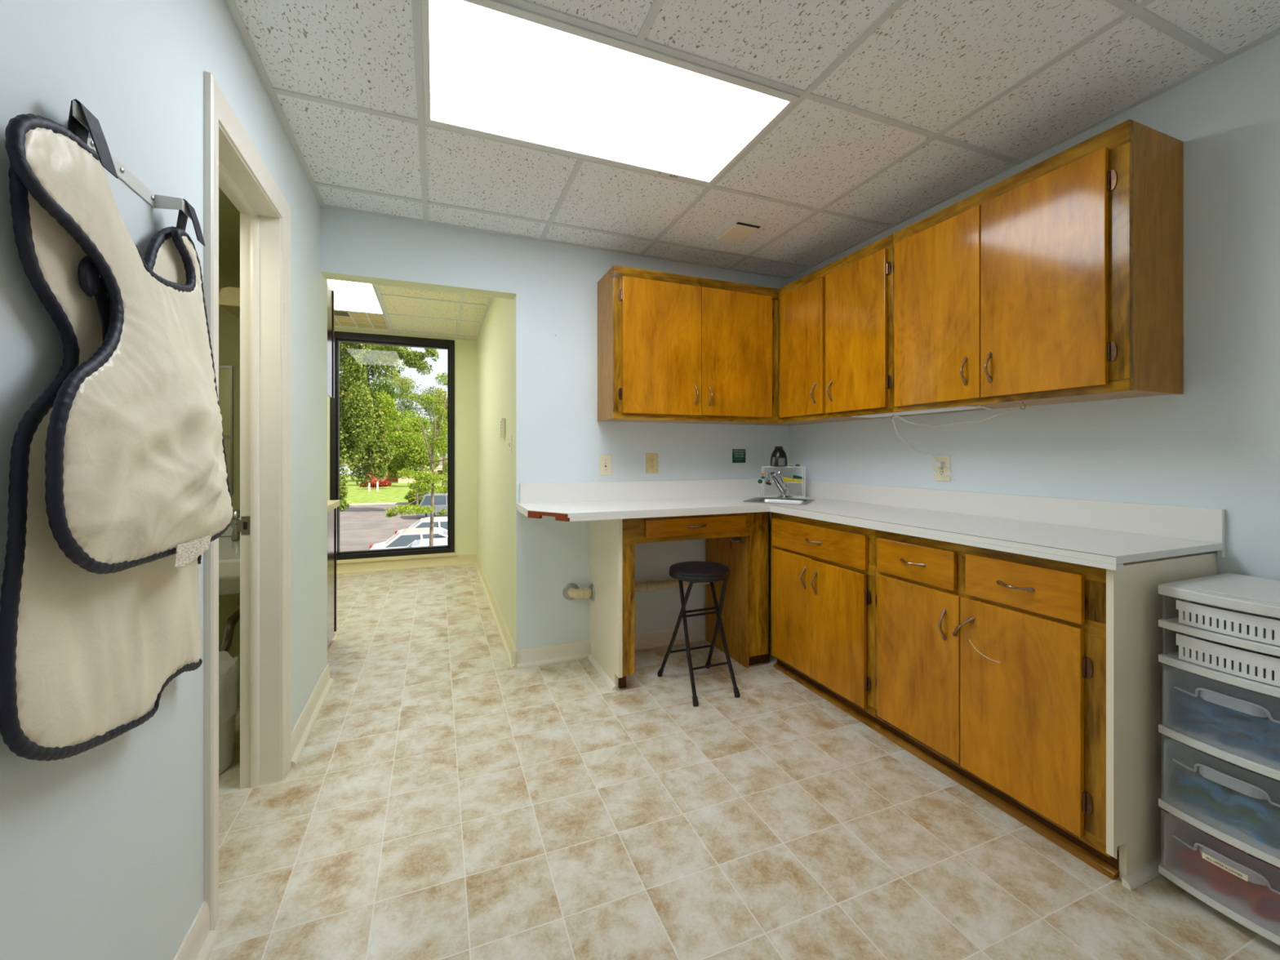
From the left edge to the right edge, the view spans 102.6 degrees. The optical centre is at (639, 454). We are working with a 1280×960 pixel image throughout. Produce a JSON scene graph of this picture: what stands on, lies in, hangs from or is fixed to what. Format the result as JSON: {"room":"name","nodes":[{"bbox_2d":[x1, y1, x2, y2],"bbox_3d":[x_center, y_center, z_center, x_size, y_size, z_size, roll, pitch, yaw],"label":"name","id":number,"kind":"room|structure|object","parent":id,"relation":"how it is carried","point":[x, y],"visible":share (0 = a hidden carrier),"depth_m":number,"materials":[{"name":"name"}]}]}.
{"room":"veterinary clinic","nodes":[
{"label":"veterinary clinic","id":0,"kind":"room"},
{"bbox_2d":[0,0,327,959],"bbox_3d":[-1.008,-0.108,0.936,0.120,2.600,3.725,0,0,-22],"label":"wall","id":1,"kind":"structure","parent":0,"point":[101,846],"depth_m":0.98,"materials":[{"name":"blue paint"}]},
{"bbox_2d":[0,98,233,760],"bbox_3d":[-0.867,-0.020,0.936,0.111,1.020,0.650,0,0,-22],"label":"apron","id":2,"kind":"object","parent":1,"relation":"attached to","point":[118,489],"visible":1,"depth_m":0.77,"materials":[{"name":"beige fabric"}]},
{"bbox_2d":[72,100,191,220],"bbox_3d":[-0.913,-0.511,0.926,0.046,0.027,0.368,0,0,-22],"label":"bracket","id":3,"kind":"object","parent":1,"relation":"attached to","point":[161,202],"visible":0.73,"depth_m":0.98,"materials":[{"name":"silver metal"}]},
{"bbox_2d":[173,901,218,959],"bbox_3d":[-0.653,1.145,0.249,0.030,0.095,2.186,0,0,-22],"label":"baseboard","id":4,"kind":"structure","parent":1,"relation":"attached to","point":[198,944],"depth_m":1.21,"materials":[{"name":"beige paint"}]},
{"bbox_2d":[218,286,239,319],"bbox_3d":[-1.765,-0.671,2.371,0.177,0.083,0.390,0,0,-22],"label":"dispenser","id":5,"kind":"object","parent":1,"relation":"attached to","point":[228,296],"visible":0.21,"depth_m":2.18,"materials":[{"name":"plastic"}]},
{"bbox_2d":[203,71,290,930],"bbox_3d":[-1.260,0.125,1.581,0.148,2.134,0.739,0,0,-22],"label":"door frame","id":6,"kind":"structure","parent":1,"relation":"in","point":[232,162],"depth_m":1.84,"materials":[{"name":"beige paint"}]},
{"bbox_2d":[290,663,333,766],"bbox_3d":[-1.480,1.145,2.328,0.030,0.095,0.789,0,0,-22],"label":"baseboard","id":7,"kind":"structure","parent":1,"relation":"attached to","point":[300,733],"depth_m":2.25,"materials":[{"name":"beige paint"}]},
{"bbox_2d":[218,264,239,657],"bbox_3d":[-2.322,-0.108,2.388,1.250,2.600,0.055,0,0,-22],"label":"wall","id":8,"kind":"structure","parent":0,"point":[228,276],"depth_m":2.50,"materials":[{"name":"paint"}]},
{"bbox_2d":[218,364,233,494],"bbox_3d":[-2.155,-0.119,2.417,0.383,0.622,0.014,0,0,-22],"label":"wall mirror","id":9,"kind":"object","parent":8,"relation":"attached to","point":[225,372],"visible":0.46,"depth_m":2.48,"materials":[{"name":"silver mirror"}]},
{"bbox_2d":[218,509,239,652],"bbox_3d":[-1.887,0.591,2.262,0.485,0.667,0.499,0,0,-22],"label":"sink","id":10,"kind":"object","parent":8,"relation":"attached to","point":[229,541],"visible":0.17,"depth_m":2.25,"materials":[{"name":"white ceramic"}]},
{"bbox_2d":[218,186,239,266],"bbox_3d":[-1.989,-0.963,1.550,1.250,0.090,1.750,0,0,-22],"label":"wall","id":11,"kind":"structure","parent":0,"point":[228,215],"depth_m":2.12,"materials":[{"name":"paint"}]},
{"bbox_2d":[327,329,476,555],"bbox_3d":[-2.611,-0.108,5.398,1.939,2.600,0.140,0,0,-22],"label":"wall","id":12,"kind":"structure","parent":0,"point":[465,350],"depth_m":5.60,"materials":[{"name":"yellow paint"}]},
{"bbox_2d":[329,331,455,564],"bbox_3d":[-2.568,-0.074,5.380,1.194,2.331,0.130,0,0,-22],"label":"window","id":13,"kind":"structure","parent":12,"relation":"in","point":[384,554],"depth_m":5.37,"materials":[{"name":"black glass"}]},
{"bbox_2d":[337,554,476,573],"bbox_3d":[-2.579,1.142,5.319,1.699,0.100,0.030,0,0,-22],"label":"baseboard","id":14,"kind":"structure","parent":12,"relation":"attached to","point":[364,566],"depth_m":5.37,"materials":[{"name":"paint"}]},
{"bbox_2d":[334,284,492,340],"bbox_3d":[-2.057,-1.333,4.006,1.699,0.151,2.856,0,0,-22],"label":"ceiling","id":15,"kind":"structure","parent":0,"point":[407,311],"depth_m":4.59,"materials":[{"name":"tile"}]},
{"bbox_2d":[327,279,384,314],"bbox_3d":[-2.328,-1.257,3.912,0.579,0.012,1.185,0,0,-22],"label":"recessed light","id":16,"kind":"object","parent":15,"relation":"in","point":[352,296],"visible":0.36,"depth_m":4.10,"materials":[{"name":"plastic"}]},
{"bbox_2d":[334,310,390,330],"bbox_3d":[-2.670,-1.258,4.771,0.575,0.010,0.610,0,0,-22],"label":"ceiling vent","id":17,"kind":"object","parent":15,"relation":"in","point":[342,318],"visible":0.66,"depth_m":4.81,"materials":[{"name":"plastic"}]},
{"bbox_2d":[476,297,513,642],"bbox_3d":[-1.212,-0.108,4.343,0.120,2.600,2.856,0,0,-22],"label":"wall","id":18,"kind":"structure","parent":0,"point":[495,342],"depth_m":3.81,"materials":[{"name":"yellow paint"}]},
{"bbox_2d":[474,554,516,669],"bbox_3d":[-1.254,1.145,4.247,0.030,0.095,3.003,0,0,-22],"label":"baseboard","id":19,"kind":"structure","parent":18,"relation":"attached to","point":[507,642],"depth_m":3.62,"materials":[{"name":"paint"}]},
{"bbox_2d":[320,207,788,649],"bbox_3d":[-0.239,-0.108,3.129,2.930,2.600,0.118,0,0,-22],"label":"wall","id":20,"kind":"structure","parent":0,"point":[558,436],"depth_m":2.97,"materials":[{"name":"blue paint"}]},
{"bbox_2d":[599,454,611,475],"bbox_3d":[-0.204,0.061,3.071,0.078,0.124,0.016,0,0,-22],"label":"outlet","id":21,"kind":"object","parent":20,"relation":"attached to","point":[605,460],"visible":1,"depth_m":3.07,"materials":[{"name":"beige plastic"}]},
{"bbox_2d":[511,623,705,669],"bbox_3d":[-0.146,1.145,3.087,1.230,0.095,0.030,0,0,-22],"label":"baseboard","id":22,"kind":"structure","parent":20,"relation":"attached to","point":[556,653],"depth_m":3.01,"materials":[{"name":"beige paint"}]},
{"bbox_2d":[562,579,709,600],"bbox_3d":[0.001,0.800,3.100,0.924,0.099,0.113,0,0,-22],"label":"drain pipe","id":23,"kind":"object","parent":20,"relation":"attached to","point":[571,591],"visible":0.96,"depth_m":3.06,"materials":[{"name":"plastic"}]},
{"bbox_2d":[645,453,657,473],"bbox_3d":[0.074,0.053,3.186,0.080,0.124,0.008,0,0,-22],"label":"wall outlet","id":24,"kind":"object","parent":20,"relation":"attached to","point":[651,459],"visible":1,"depth_m":3.18,"materials":[{"name":"beige"}]},
{"bbox_2d":[519,478,788,503],"bbox_3d":[0.181,0.218,3.221,1.844,0.112,0.019,0,0,-22],"label":"backsplash","id":25,"kind":"structure","parent":20,"relation":"attached to","point":[552,492],"depth_m":3.14,"materials":[{"name":"white laminate"}]},
{"bbox_2d":[597,265,778,424],"bbox_3d":[0.312,-0.613,3.096,1.080,0.832,0.350,0,0,-22],"label":"upper cabinet","id":26,"kind":"object","parent":20,"relation":"attached to","point":[672,348],"visible":1,"depth_m":2.94,"materials":[{"name":"brown wood"}]},
{"bbox_2d":[732,448,745,462],"bbox_3d":[0.661,0.009,3.422,0.102,0.091,0.003,0,0,-22],"label":"sign","id":27,"kind":"object","parent":20,"relation":"attached to","point":[738,455],"visible":1,"depth_m":3.42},
{"bbox_2d":[208,564,1279,959],"bbox_3d":[-0.796,1.242,2.541,4.400,0.100,6.791,0,0,-22],"label":"floor","id":28,"kind":"structure","parent":0,"point":[442,799],"depth_m":1.61,"materials":[{"name":"tile"}]},
{"bbox_2d":[218,650,239,773],"bbox_3d":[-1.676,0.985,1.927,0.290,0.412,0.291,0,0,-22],"label":"toilet","id":29,"kind":"object","parent":28,"relation":"on","point":[228,666],"visible":0.3,"depth_m":1.93,"materials":[{"name":"white ceramic"}]},
{"bbox_2d":[327,499,340,658],"bbox_3d":[-2.140,0.743,2.876,0.690,0.898,0.713,0,0,-22],"label":"base cabinet","id":30,"kind":"object","parent":28,"relation":"on","point":[332,505],"visible":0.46,"depth_m":3.18,"materials":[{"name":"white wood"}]},
{"bbox_2d":[587,511,769,690],"bbox_3d":[0.233,0.752,2.948,0.960,0.879,0.565,0,0,-22],"label":"desk","id":31,"kind":"object","parent":28,"relation":"on","point":[744,611],"visible":0.79,"depth_m":2.85,"materials":[{"name":"brown laminate"}]},
{"bbox_2d":[657,560,739,706],"bbox_3d":[0.308,0.885,2.648,0.320,0.616,0.392,0,0,-22],"label":"folding stool","id":32,"kind":"object","parent":28,"relation":"on","point":[695,571],"visible":1,"depth_m":2.60,"materials":[{"name":"black metal"}]},
{"bbox_2d":[771,511,882,732],"bbox_3d":[1.095,0.752,2.623,0.592,0.879,0.735,0,0,-22],"label":"base cabinet","id":33,"kind":"object","parent":28,"relation":"on","point":[823,572],"visible":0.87,"depth_m":2.44,"materials":[{"name":"brown wood"}]},
{"bbox_2d":[875,529,1188,879],"bbox_3d":[1.384,0.752,1.900,0.588,0.879,0.822,0,0,-22],"label":"base cabinet","id":34,"kind":"object","parent":28,"relation":"on","point":[990,664],"visible":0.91,"depth_m":1.68,"materials":[{"name":"brown wood"}]},
{"bbox_2d":[516,478,1225,570],"bbox_3d":[0.564,0.240,2.239,1.859,0.156,2.126,0,0,-22],"label":"countertop","id":35,"kind":"structure","parent":34,"relation":"on","point":[1105,535],"depth_m":2.22,"materials":[{"name":"white laminate"}]},
{"bbox_2d":[757,471,792,497],"bbox_3d":[0.838,0.185,3.191,0.246,0.169,0.092,0,0,-22],"label":"tap","id":36,"kind":"object","parent":35,"relation":"on","point":[784,489],"visible":1,"depth_m":3.18,"materials":[{"name":"silver metal"}]},
{"bbox_2d":[742,497,815,525],"bbox_3d":[0.827,0.340,3.037,0.383,0.139,0.333,0,0,31],"label":"sink","id":37,"kind":"object","parent":35,"relation":"in","point":[757,500],"visible":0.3,"depth_m":3.09,"materials":[{"name":"metal"}]},
{"bbox_2d":[761,466,805,497],"bbox_3d":[0.927,0.175,3.321,0.271,0.199,0.070,0,0,15],"label":"wire rack","id":38,"kind":"object","parent":35,"relation":"on","point":[762,467],"visible":0.71,"depth_m":3.30,"materials":[{"name":"white metal"}]},
{"bbox_2d":[770,446,787,466],"bbox_3d":[0.901,0.011,3.328,0.108,0.131,0.108,0,0,-22],"label":"bottle","id":39,"kind":"object","parent":38,"relation":"on","point":[779,457],"visible":1,"depth_m":3.29,"materials":[{"name":"black plastic"}]},
{"bbox_2d":[1106,551,1217,890],"bbox_3d":[1.557,0.750,1.507,0.555,0.884,0.037,0,0,-22],"label":"end panel","id":40,"kind":"object","parent":28,"relation":"on","point":[1135,639],"visible":0.58,"depth_m":1.45,"materials":[{"name":"beige laminate"}]},
{"bbox_2d":[1158,573,1279,945],"bbox_3d":[1.654,0.774,1.352,0.428,0.834,0.296,0,0,-22],"label":"cart","id":41,"kind":"object","parent":28,"relation":"on","point":[1229,622],"visible":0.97,"depth_m":1.33,"materials":[{"name":"white plastic"}]},
{"bbox_2d":[1182,863,1225,891],"bbox_3d":[1.540,1.124,1.369,0.100,0.018,0.082,0,0,-7],"label":"tray","id":42,"kind":"object","parent":41,"relation":"in","point":[1191,868],"visible":0.78,"depth_m":1.38,"materials":[{"name":"plastic"}]},
{"bbox_2d":[1175,845,1221,875],"bbox_3d":[1.532,1.099,1.402,0.100,0.016,0.082,0,0,-37],"label":"tray","id":43,"kind":"object","parent":42,"relation":"on","point":[1181,856],"visible":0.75,"depth_m":1.39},
{"bbox_2d":[1181,846,1227,871],"bbox_3d":[1.539,1.075,1.380,0.100,0.022,0.082,0,0,-20],"label":"tray","id":44,"kind":"object","parent":43,"relation":"on","point":[1186,850],"visible":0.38,"depth_m":1.39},
{"bbox_2d":[1182,720,1227,740],"bbox_3d":[1.536,0.734,1.382,0.100,0.020,0.082,0,0,-31],"label":"tray","id":45,"kind":"object","parent":41,"relation":"in","point":[1191,725],"visible":0.89,"depth_m":1.38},
{"bbox_2d":[1174,710,1219,727],"bbox_3d":[1.529,0.709,1.398,0.100,0.020,0.082,0,0,-34],"label":"tray","id":46,"kind":"object","parent":45,"relation":"on","point":[1202,715],"visible":0.89,"depth_m":1.39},
{"bbox_2d":[1182,701,1222,721],"bbox_3d":[1.540,0.685,1.371,0.100,0.018,0.082,0,0,-5],"label":"tray","id":47,"kind":"object","parent":46,"relation":"on","point":[1213,715],"visible":0.8,"depth_m":1.38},
{"bbox_2d":[1174,688,1219,710],"bbox_3d":[1.533,0.658,1.393,0.101,0.020,0.082,0,0,-25],"label":"tray","id":48,"kind":"object","parent":47,"relation":"on","point":[1182,695],"visible":0.7,"depth_m":1.39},
{"bbox_2d":[1180,793,1236,817],"bbox_3d":[1.543,0.939,1.376,0.100,0.013,0.082,-1,-1,-4],"label":"tray","id":49,"kind":"object","parent":41,"relation":"in","point":[1190,798],"visible":0.73,"depth_m":1.39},
{"bbox_2d":[1176,783,1221,808],"bbox_3d":[1.533,0.916,1.392,0.101,0.022,0.082,0,0,-29],"label":"tray","id":50,"kind":"object","parent":49,"relation":"on","point":[1181,788],"visible":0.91,"depth_m":1.39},
{"bbox_2d":[1179,776,1224,801],"bbox_3d":[1.536,0.891,1.385,0.100,0.020,0.082,0,0,-25],"label":"tray","id":51,"kind":"object","parent":50,"relation":"on","point":[1216,793],"visible":0.95,"depth_m":1.38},
{"bbox_2d":[1164,813,1279,930],"bbox_3d":[1.663,1.069,1.358,0.346,0.138,0.272,0,0,-22],"label":"drawer","id":52,"kind":"object","parent":41,"relation":"on","point":[1186,832],"depth_m":1.41,"materials":[{"name":"clear plastic"}]},
{"bbox_2d":[1164,738,1279,853],"bbox_3d":[1.663,0.874,1.358,0.346,0.160,0.272,0,0,-22],"label":"drawer","id":53,"kind":"object","parent":41,"relation":"on","point":[1188,756],"depth_m":1.42,"materials":[{"name":"clear plastic"}]},
{"bbox_2d":[1164,667,1279,767],"bbox_3d":[1.663,0.673,1.358,0.346,0.150,0.272,0,0,-22],"label":"drawer","id":54,"kind":"object","parent":41,"relation":"on","point":[1175,677],"depth_m":1.42,"materials":[{"name":"clear plastic"}]},
{"bbox_2d":[1215,783,1244,806],"bbox_3d":[1.661,0.940,1.429,0.100,0.019,0.082,0,0,-27],"label":"tray","id":55,"kind":"object","parent":41,"relation":"in","point":[1225,789],"visible":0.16,"depth_m":1.43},
{"bbox_2d":[1203,770,1252,795],"bbox_3d":[1.665,0.915,1.431,0.100,0.021,0.082,0,0,-2],"label":"tray","id":56,"kind":"object","parent":55,"relation":"on","point":[1233,792],"visible":0.25,"depth_m":1.41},
{"bbox_2d":[1207,764,1262,787],"bbox_3d":[1.667,0.891,1.421,0.100,0.018,0.082,0,0,-3],"label":"tray","id":57,"kind":"object","parent":56,"relation":"on","point":[1243,777],"visible":0.77,"depth_m":1.43,"materials":[{"name":"plastic"}]},
{"bbox_2d":[1213,848,1248,866],"bbox_3d":[1.664,1.124,1.425,0.100,0.016,0.082,0,0,-5],"label":"tray","id":58,"kind":"object","parent":41,"relation":"in","point":[1230,855],"visible":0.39,"depth_m":1.43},
{"bbox_2d":[1201,839,1246,861],"bbox_3d":[1.653,1.099,1.447,0.100,0.020,0.082,0,0,-37],"label":"tray","id":59,"kind":"object","parent":58,"relation":"on","point":[1212,844],"visible":0.71,"depth_m":1.44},
{"bbox_2d":[1220,883,1267,917],"bbox_3d":[1.565,1.124,1.302,0.100,0.020,0.082,0,0,-10],"label":"tray","id":60,"kind":"object","parent":41,"relation":"in","point":[1258,908],"visible":0.7,"depth_m":1.31,"materials":[{"name":"plastic"}]},
{"bbox_2d":[1214,872,1271,902],"bbox_3d":[1.559,1.099,1.309,0.100,0.017,0.082,0,0,-9],"label":"tray","id":61,"kind":"object","parent":60,"relation":"on","point":[1252,894],"visible":0.87,"depth_m":1.31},
{"bbox_2d":[1221,861,1270,897],"bbox_3d":[1.563,1.075,1.313,0.100,0.021,0.082,0,0,-30],"label":"tray","id":62,"kind":"object","parent":61,"relation":"on","point":[1263,890],"visible":0.48,"depth_m":1.31,"materials":[{"name":"plastic"}]},
{"bbox_2d":[1220,733,1271,757],"bbox_3d":[1.557,0.734,1.314,0.100,0.013,0.082,0,2,-35],"label":"tray","id":63,"kind":"object","parent":41,"relation":"in","point":[1246,740],"visible":0.94,"depth_m":1.31,"materials":[{"name":"plastic"}]},
{"bbox_2d":[1216,718,1266,746],"bbox_3d":[1.562,0.709,1.323,0.101,0.023,0.082,0,0,-31],"label":"tray","id":64,"kind":"object","parent":63,"relation":"on","point":[1226,727],"visible":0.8,"depth_m":1.32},
{"bbox_2d":[1222,715,1279,737],"bbox_3d":[1.564,0.685,1.295,0.100,0.021,0.082,0,0,-7],"label":"tray","id":65,"kind":"object","parent":64,"relation":"on","point":[1260,731],"visible":0.96,"depth_m":1.30,"materials":[{"name":"plastic"}]},
{"bbox_2d":[1214,704,1263,724],"bbox_3d":[1.556,0.661,1.317,0.100,0.017,0.082,0,0,-26],"label":"tray","id":66,"kind":"object","parent":65,"relation":"on","point":[1223,710],"visible":0.66,"depth_m":1.32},
{"bbox_2d":[1222,813,1270,844],"bbox_3d":[1.564,0.940,1.295,0.100,0.021,0.082,0,0,-8],"label":"tray","id":67,"kind":"object","parent":41,"relation":"in","point":[1260,833],"visible":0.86,"depth_m":1.30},
{"bbox_2d":[1213,802,1262,827],"bbox_3d":[1.555,0.916,1.319,0.100,0.017,0.082,0,0,-25],"label":"tray","id":68,"kind":"object","parent":67,"relation":"on","point":[1254,820],"visible":0.91,"depth_m":1.32,"materials":[{"name":"plastic"}]},
{"bbox_2d":[1222,790,1271,819],"bbox_3d":[1.562,0.891,1.321,0.100,0.016,0.082,0,0,-40],"label":"tray","id":69,"kind":"object","parent":68,"relation":"on","point":[1231,800],"visible":0.97,"depth_m":1.31,"materials":[{"name":"plastic"}]},
{"bbox_2d":[1254,801,1279,813],"bbox_3d":[1.686,0.940,1.367,0.100,0.019,0.082,0,0,-32],"label":"tray","id":70,"kind":"object","parent":41,"relation":"in","point":[1269,806],"visible":0.43,"depth_m":1.36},
{"bbox_2d":[1238,788,1279,810],"bbox_3d":[1.683,0.915,1.377,0.101,0.024,0.082,0,0,-28],"label":"tray","id":71,"kind":"object","parent":70,"relation":"on","point":[1273,798],"visible":0.42,"depth_m":1.36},
{"bbox_2d":[1246,781,1279,798],"bbox_3d":[1.694,0.890,1.357,0.101,0.020,0.082,0,0,-17],"label":"tray","id":72,"kind":"object","parent":71,"relation":"on","point":[1266,787],"visible":0.84,"depth_m":1.37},
{"bbox_2d":[1257,869,1279,886],"bbox_3d":[1.681,1.124,1.367,0.100,0.018,0.082,0,0,-41],"label":"tray","id":73,"kind":"object","parent":41,"relation":"in","point":[1269,876],"visible":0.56,"depth_m":1.36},
{"bbox_2d":[1242,858,1279,880],"bbox_3d":[1.684,1.100,1.374,0.100,0.016,0.082,0,0,-35],"label":"tray","id":74,"kind":"object","parent":73,"relation":"on","point":[1265,865],"visible":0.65,"depth_m":1.37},
{"bbox_2d":[1264,908,1279,920],"bbox_3d":[1.594,1.123,1.230,0.100,0.013,0.082,-1,0,-9],"label":"tray","id":75,"kind":"object","parent":41,"relation":"in","point":[1275,915],"visible":0.97,"depth_m":1.26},
{"bbox_2d":[1262,885,1279,911],"bbox_3d":[1.588,1.099,1.259,0.101,0.019,0.082,0,0,-42],"label":"tray","id":76,"kind":"object","parent":75,"relation":"on","point":[1269,903],"visible":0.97,"depth_m":1.26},
{"bbox_2d":[224,0,1279,279],"bbox_3d":[0.470,-1.316,1.190,2.813,0.184,4.009,0,0,-22],"label":"ceiling","id":77,"kind":"structure","parent":0,"point":[903,108],"depth_m":1.79,"materials":[{"name":"tile"}]},
{"bbox_2d":[421,0,799,186],"bbox_3d":[-0.123,-1.224,1.821,1.193,0.012,0.624,0,0,-22],"label":"recessed light","id":78,"kind":"object","parent":77,"relation":"in","point":[495,69],"visible":1,"depth_m":1.75,"materials":[{"name":"white plastic"}]},
{"bbox_2d":[710,214,768,243],"bbox_3d":[0.537,-1.214,2.789,0.206,0.032,0.271,0,0,-22],"label":"exhaust fan","id":79,"kind":"object","parent":77,"relation":"attached to","point":[737,228],"visible":1,"depth_m":2.73,"materials":[{"name":"white plastic"}]},
{"bbox_2d":[788,34,1279,786],"bbox_3d":[1.748,-0.108,1.942,0.117,2.600,3.557,0,0,-22],"label":"wall","id":80,"kind":"structure","parent":0,"point":[1215,444],"depth_m":1.66,"materials":[{"name":"blue paint"}]},
{"bbox_2d":[753,233,939,426],"bbox_3d":[1.082,-0.613,2.969,0.359,0.832,1.154,0,0,-22],"label":"upper cabinet","id":81,"kind":"object","parent":80,"relation":"attached to","point":[836,320],"visible":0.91,"depth_m":2.69,"materials":[{"name":"brown wood"}]},
{"bbox_3d":[1.203,-0.184,2.440,0.003,0.034,0.022,0,0,-22],"label":"hook","id":82,"kind":"object","parent":81,"relation":"attached to","visible":0},
{"bbox_2d":[892,404,1013,477],"bbox_3d":[1.398,-0.046,2.286,0.261,0.309,0.589,0,0,-22],"label":"power cord","id":83,"kind":"object","parent":82,"relation":"hanging from","point":[939,464],"visible":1,"depth_m":2.40,"materials":[{"name":"white plastic"}]},
{"bbox_2d":[933,455,950,481],"bbox_3d":[1.464,0.067,2.485,0.008,0.124,0.084,0,0,-22],"label":"wall outlet","id":84,"kind":"object","parent":80,"relation":"attached to","point":[944,471],"visible":0.95,"depth_m":2.48,"materials":[{"name":"beige plastic"}]},
{"bbox_2d":[788,479,1225,542],"bbox_3d":[1.423,0.222,2.570,0.018,0.104,2.107,0,0,-22],"label":"backsplash","id":85,"kind":"structure","parent":80,"relation":"attached to","point":[1203,524],"depth_m":2.04,"materials":[{"name":"white laminate"}]},
{"bbox_2d":[893,119,1183,413],"bbox_3d":[1.458,-0.613,2.025,0.359,0.832,0.876,0,0,-22],"label":"upper cabinet","id":86,"kind":"object","parent":80,"relation":"attached to","point":[1059,280],"visible":1,"depth_m":1.76,"materials":[{"name":"brown wood"}]},
{"bbox_2d":[851,405,983,417],"bbox_3d":[1.253,-0.196,2.376,0.115,0.010,0.610,0,0,-22],"label":"light","id":87,"kind":"object","parent":86,"relation":"attached to","point":[964,407],"visible":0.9,"depth_m":2.28,"materials":[{"name":"white plastic"}]},
{"label":"outside","id":88,"kind":"structure","parent":0,"visible":0},
{"bbox_2d":[386,368,415,399],"bbox_3d":[-58.151,-8.242,123.748,7.419,25.383,5.915,0,0,-22],"label":"tree","id":89,"kind":"object","parent":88,"point":[397,378],"visible":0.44,"depth_m":123.12,"materials":[{"name":"green plant"}]},
{"bbox_3d":[-2.911,-0.108,3.693,0.120,2.600,2.806,0,0,-22],"label":"wall","id":90,"kind":"structure","parent":0,"visible":0},
{"bbox_2d":[327,282,334,398],"bbox_3d":[-2.084,-0.658,2.742,0.714,0.640,0.424,0,0,-22],"label":"upper cabinet","id":91,"kind":"object","parent":90,"relation":"attached to","point":[331,294],"visible":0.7,"depth_m":3.00,"materials":[{"name":"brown wood"}]},
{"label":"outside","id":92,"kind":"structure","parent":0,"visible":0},
{"bbox_2d":[339,474,447,503],"bbox_3d":[-47.573,4.567,79.011,150.000,0.250,78.000,0,0,-22],"label":"lawn","id":93,"kind":"structure","parent":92,"point":[396,492],"depth_m":58.77,"materials":[{"name":"green plant"}]},
{"bbox_2d":[367,373,405,486],"bbox_3d":[-36.257,-3.486,71.841,6.665,15.860,4.945,0,0,-22],"label":"tree","id":94,"kind":"object","parent":93,"relation":"on","point":[381,386],"visible":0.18,"depth_m":70.81,"materials":[{"name":"green plant"}]},
{"bbox_2d":[363,456,447,483],"bbox_3d":[-37.490,2.367,87.840,17.369,4.150,13.526,0,0,-22],"label":"house","id":95,"kind":"structure","parent":93,"relation":"on","point":[439,469],"depth_m":82.78,"materials":[{"name":"red brick"}]},
{"bbox_2d":[393,375,443,445],"bbox_3d":[-45.391,-5.887,105.974,11.627,20.661,8.670,0,0,-22],"label":"tree","id":96,"kind":"object","parent":93,"relation":"on","point":[403,406],"visible":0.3,"depth_m":105.42,"materials":[{"name":"green plant"}]},
{"bbox_2d":[430,386,447,486],"bbox_3d":[-26.461,-2.399,70.414,4.206,13.685,3.359,0,0,-33],"label":"tree","id":97,"kind":"object","parent":93,"relation":"on","point":[437,393],"visible":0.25,"depth_m":69.52,"materials":[{"name":"green plant"}]},
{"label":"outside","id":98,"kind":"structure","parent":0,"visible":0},
{"bbox_2d":[339,503,447,551],"bbox_3d":[-10.739,4.592,26.998,120.000,0.200,45.889,0,0,-22],"label":"ground","id":99,"kind":"structure","parent":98,"point":[361,526],"depth_m":33.01,"materials":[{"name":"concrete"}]},
{"bbox_2d":[339,342,405,550],"bbox_3d":[-14.281,-1.886,24.204,5.977,12.777,3.822,0,0,23],"label":"oak tree","id":100,"kind":"object","parent":99,"relation":"on","point":[361,422],"visible":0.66,"depth_m":23.30,"materials":[{"name":"green plant"}]},
{"bbox_2d":[360,343,439,375],"bbox_3d":[-10.028,-0.756,19.476,5.269,10.511,2.251,0,0,10],"label":"overhanging leaves","id":101,"kind":"object","parent":99,"relation":"on","point":[411,359],"visible":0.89,"depth_m":18.84,"materials":[{"name":"green plant"}]},
{"bbox_2d":[373,390,441,505],"bbox_3d":[-19.524,-0.581,41.947,5.098,10.150,8.571,0,0,-37],"label":"tree","id":102,"kind":"object","parent":99,"relation":"on","point":[406,437],"visible":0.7,"depth_m":40.21,"materials":[{"name":"green plant"}]},
{"bbox_2d":[369,527,447,549],"bbox_3d":[-8.441,3.762,20.790,4.660,1.460,1.861,0,0,-21],"label":"car","id":103,"kind":"object","parent":99,"relation":"on","point":[403,538],"visible":0.09,"depth_m":19.98,"materials":[{"name":"paint"}]},
{"bbox_2d":[384,372,447,546],"bbox_3d":[-5.518,1.138,13.127,1.760,6.712,1.724,0,0,-22],"label":"ornamental tree","id":104,"kind":"object","parent":99,"relation":"on","point":[424,478],"visible":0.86,"depth_m":13.42,"materials":[{"name":"green plant"}]},
{"bbox_2d":[391,516,447,536],"bbox_3d":[-9.241,3.762,24.590,4.660,1.460,1.861,0,0,-21],"label":"car","id":105,"kind":"object","parent":99,"relation":"on","point":[438,522],"visible":0.08,"depth_m":23.82,"materials":[{"name":"paint"}]},
{"bbox_2d":[404,484,447,505],"bbox_3d":[-19.037,3.795,46.962,4.709,2.111,2.532,0,0,-22],"label":"hedge","id":106,"kind":"object","parent":99,"relation":"on","point":[411,496],"visible":0.23,"depth_m":46.09,"materials":[{"name":"green plant"}]},
{"bbox_2d":[404,537,447,547],"bbox_3d":[-6.753,3.762,18.190,4.660,1.460,1.861,0,0,-21],"label":"car","id":107,"kind":"object","parent":99,"relation":"on","point":[437,541],"visible":0.03,"depth_m":17.88,"materials":[{"name":"paint"}]},
{"bbox_2d":[416,493,447,517],"bbox_3d":[-13.607,3.652,36.990,4.660,1.680,1.861,0,0,-21],"label":"car","id":108,"kind":"object","parent":99,"relation":"on","point":[440,499],"visible":0.23,"depth_m":35.90,"materials":[{"name":"paint"}]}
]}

